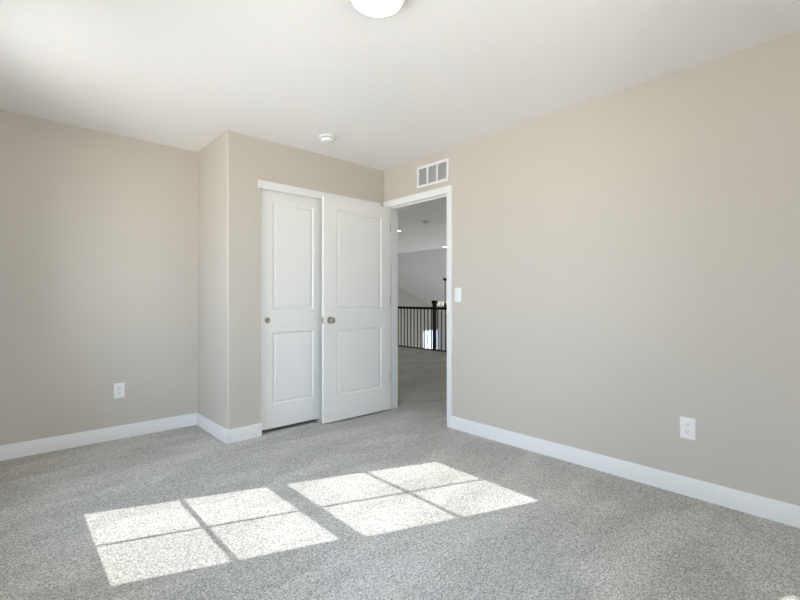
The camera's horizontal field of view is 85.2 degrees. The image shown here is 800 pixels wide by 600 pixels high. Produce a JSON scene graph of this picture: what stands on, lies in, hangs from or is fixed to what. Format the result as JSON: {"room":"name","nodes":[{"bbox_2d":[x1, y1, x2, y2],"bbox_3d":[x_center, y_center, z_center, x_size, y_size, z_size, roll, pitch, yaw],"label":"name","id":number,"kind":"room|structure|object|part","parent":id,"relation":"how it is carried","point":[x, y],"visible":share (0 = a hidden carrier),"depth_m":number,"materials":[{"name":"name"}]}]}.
{"room":"empty bedroom","nodes":[
{"label":"empty bedroom","id":0,"kind":"room"},
{"bbox_2d":[0,110,197,444],"bbox_3d":[-1.963,-0.099,3.860,3.473,2.440,0.130,0,0,-42],"label":"wall","id":1,"kind":"structure","parent":0,"point":[99,230],"depth_m":3.38,"materials":[{"name":"beige paint"}]},
{"bbox_2d":[0,413,196,460],"bbox_3d":[-2.504,1.069,3.267,1.874,0.104,0.015,0,0,-42],"label":"baseboard","id":2,"kind":"structure","parent":1,"relation":"attached to","point":[38,446],"depth_m":3.36,"materials":[{"name":"white paint"}]},
{"bbox_2d":[113,382,124,398],"bbox_3d":[-2.259,0.735,3.496,0.076,0.122,0.008,0,0,-42],"label":"wall outlet","id":3,"kind":"object","parent":1,"relation":"attached to","point":[118,388],"visible":1,"depth_m":3.49,"materials":[{"name":"white plastic"}]},
{"bbox_2d":[198,130,383,429],"bbox_3d":[-0.992,-0.099,4.186,1.599,2.440,0.701,0,0,-42],"label":"wall","id":4,"kind":"structure","parent":0,"point":[231,166],"depth_m":3.54,"materials":[{"name":"beige paint"}]},
{"bbox_2d":[196,413,227,443],"bbox_3d":[-1.577,1.069,3.630,0.015,0.104,0.701,0,0,-42],"label":"baseboard","id":5,"kind":"structure","parent":4,"relation":"attached to","point":[211,427],"depth_m":3.58,"materials":[{"name":"white paint"}]},
{"bbox_2d":[228,423,261,442],"bbox_3d":[-1.239,1.069,3.474,0.277,0.104,0.015,0,0,-42],"label":"baseboard","id":6,"kind":"structure","parent":4,"relation":"attached to","point":[251,431],"depth_m":3.46,"materials":[{"name":"white paint"}]},
{"bbox_2d":[261,189,321,429],"bbox_3d":[-0.931,0.081,3.817,0.631,2.013,0.036,0,0,-42],"label":"door","id":7,"kind":"structure","parent":4,"relation":"in","point":[291,224],"depth_m":3.79,"materials":[{"name":"white paint"}]},
{"bbox_2d":[258,180,380,205],"bbox_3d":[-0.679,-0.942,3.984,1.291,0.066,0.018,0,0,-42],"label":"trim","id":8,"kind":"structure","parent":4,"relation":"attached to","point":[262,184],"depth_m":3.80,"materials":[{"name":"white paint"}]},
{"bbox_2d":[0,346,799,599],"bbox_3d":[-1.249,1.271,6.054,7.790,0.300,12.880,0,0,-42],"label":"floor","id":9,"kind":"structure","parent":0,"point":[400,503],"depth_m":2.14,"materials":[{"name":"grey carpet"}]},
{"bbox_2d":[398,300,446,351],"bbox_3d":[0.103,0.573,10.259,0.108,1.095,5.800,0,0,-42],"label":"stair railing","id":10,"kind":"object","parent":9,"relation":"on","point":[434,308],"visible":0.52,"depth_m":9.69,"materials":[{"name":"black wood"}]},
{"bbox_3d":[0.103,1.112,10.259,0.060,0.018,5.800,0,0,-42],"label":"shoe rail","id":11,"kind":"part","parent":10,"relation":"part of","materials":[{"name":"black wood"}]},
{"bbox_3d":[0.103,0.197,10.259,0.068,0.057,5.800,0,0,-42],"label":"handrail","id":12,"kind":"part","parent":10,"relation":"part of","materials":[{"name":"black wood"}]},
{"bbox_3d":[0.761,0.613,9.539,0.068,1.015,0.068,0,0,-42],"label":"newel post","id":13,"kind":"part","parent":10,"relation":"part of","materials":[{"name":"black wood"}]},
{"bbox_2d":[0,0,799,252],"bbox_3d":[-0.769,-1.419,6.493,9.090,0.200,12.880,0,0,-42],"label":"ceiling","id":14,"kind":"structure","parent":0,"point":[425,78],"depth_m":2.43,"materials":[{"name":"white paint"}]},
{"bbox_2d":[319,134,335,143],"bbox_3d":[-0.592,-1.296,3.536,0.138,0.046,0.138,0,0,-42],"label":"smoke detector","id":15,"kind":"object","parent":14,"relation":"attached to","point":[325,138],"visible":1,"depth_m":3.50,"materials":[{"name":"white plastic"}]},
{"bbox_2d":[348,0,407,16],"bbox_3d":[-0.096,-1.289,1.850,0.276,0.060,0.276,0,0,-42],"label":"ceiling lamp","id":16,"kind":"object","parent":14,"relation":"attached to","point":[376,8],"visible":1,"depth_m":1.88,"materials":[{"name":"white glass"}]},
{"bbox_2d":[398,247,446,314],"bbox_3d":[4.737,-0.261,11.530,5.845,2.617,12.880,0,0,-42],"label":"wall","id":17,"kind":"structure","parent":0,"point":[421,274],"depth_m":13.61,"materials":[{"name":"white paint"}]},
{"bbox_2d":[437,278,446,306],"bbox_3d":[1.389,-0.144,13.386,0.660,1.030,0.717,0,0,-42],"label":"chandelier","id":18,"kind":"object","parent":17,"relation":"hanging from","point":[444,279],"visible":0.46,"depth_m":13.35,"materials":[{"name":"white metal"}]},
{"bbox_2d":[398,287,446,350],"bbox_3d":[-1.546,1.146,14.409,11.130,5.450,0.150,0,0,-42],"label":"wall","id":19,"kind":"structure","parent":0,"point":[405,298],"depth_m":16.18,"materials":[{"name":"grey paint"}]},
{"bbox_2d":[423,328,439,349],"bbox_3d":[1.186,2.156,16.942,0.980,2.030,0.080,0,0,-42],"label":"window","id":20,"kind":"structure","parent":19,"relation":"in","point":[438,328],"depth_m":17.22,"materials":[{"name":"white paint"}]},
{"bbox_2d":[384,31,799,505],"bbox_3d":[1.133,-0.099,3.142,0.127,2.440,5.368,0,0,-42],"label":"wall","id":21,"kind":"structure","parent":0,"point":[626,263],"depth_m":2.64,"materials":[{"name":"beige paint"}]},
{"bbox_2d":[383,185,451,427],"bbox_3d":[0.189,0.063,4.162,0.144,2.116,0.913,0,0,-42],"label":"door frame","id":22,"kind":"structure","parent":21,"relation":"attached to","point":[394,205],"depth_m":4.29,"materials":[{"name":"white paint"}]},
{"bbox_2d":[321,196,390,423],"bbox_3d":[-0.389,0.093,4.141,0.830,2.024,0.149,0,0,-42],"label":"door","id":23,"kind":"structure","parent":22,"relation":"attached to","point":[356,300],"depth_m":4.09,"materials":[{"name":"white paint"}]},
{"bbox_2d":[417,158,448,188],"bbox_3d":[0.293,-1.140,3.957,0.011,0.198,0.396,0,0,-42],"label":"air vent","id":24,"kind":"object","parent":21,"relation":"in","point":[437,172],"visible":1,"depth_m":3.95,"materials":[{"name":"grey"}]},
{"bbox_3d":[0.294,-1.140,3.956,0.007,0.152,0.104,0,0,-42],"label":"louver panel","id":25,"kind":"part","parent":24,"relation":"part of","materials":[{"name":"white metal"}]},
{"bbox_2d":[455,288,461,301],"bbox_3d":[0.499,-0.038,3.733,0.010,0.122,0.076,0,0,-42],"label":"light switch","id":26,"kind":"object","parent":21,"relation":"attached to","point":[458,291],"visible":1,"depth_m":3.73,"materials":[{"name":"white plastic"}]},
{"bbox_2d":[451,416,799,527],"bbox_3d":[1.492,1.069,2.644,0.015,0.104,3.087,0,0,-42],"label":"baseboard","id":27,"kind":"structure","parent":21,"relation":"attached to","point":[760,506],"depth_m":2.62,"materials":[{"name":"white paint"}]},
{"bbox_2d":[680,416,695,439],"bbox_3d":[1.644,0.737,2.483,0.008,0.122,0.076,0,0,-42],"label":"wall outlet","id":28,"kind":"object","parent":21,"relation":"attached to","point":[687,425],"visible":1,"depth_m":2.48,"materials":[{"name":"white plastic"}]},
{"bbox_2d":[684,422,690,427],"bbox_3d":[1.642,0.717,2.482,0.003,0.028,0.034,0,0,-42],"label":"receptacle","id":29,"kind":"object","parent":28,"relation":"attached to","point":[686,424],"depth_m":2.48,"materials":[{"name":"grey"}]},
{"bbox_2d":[684,429,690,433],"bbox_3d":[1.642,0.756,2.482,0.003,0.028,0.034,0,0,-42],"label":"receptacle","id":30,"kind":"object","parent":28,"relation":"attached to","point":[686,431],"depth_m":2.48,"materials":[{"name":"grey"}]},
{"label":"outside","id":31,"kind":"structure","parent":0,"visible":0},
{"bbox_2d":[423,330,432,348],"bbox_3d":[-7.253,4.371,65.710,72.000,0.200,83.240,0,0,-42],"label":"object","id":32,"kind":"object","parent":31,"point":[430,330],"depth_m":46.12,"materials":[{"name":"grey"}]}
]}

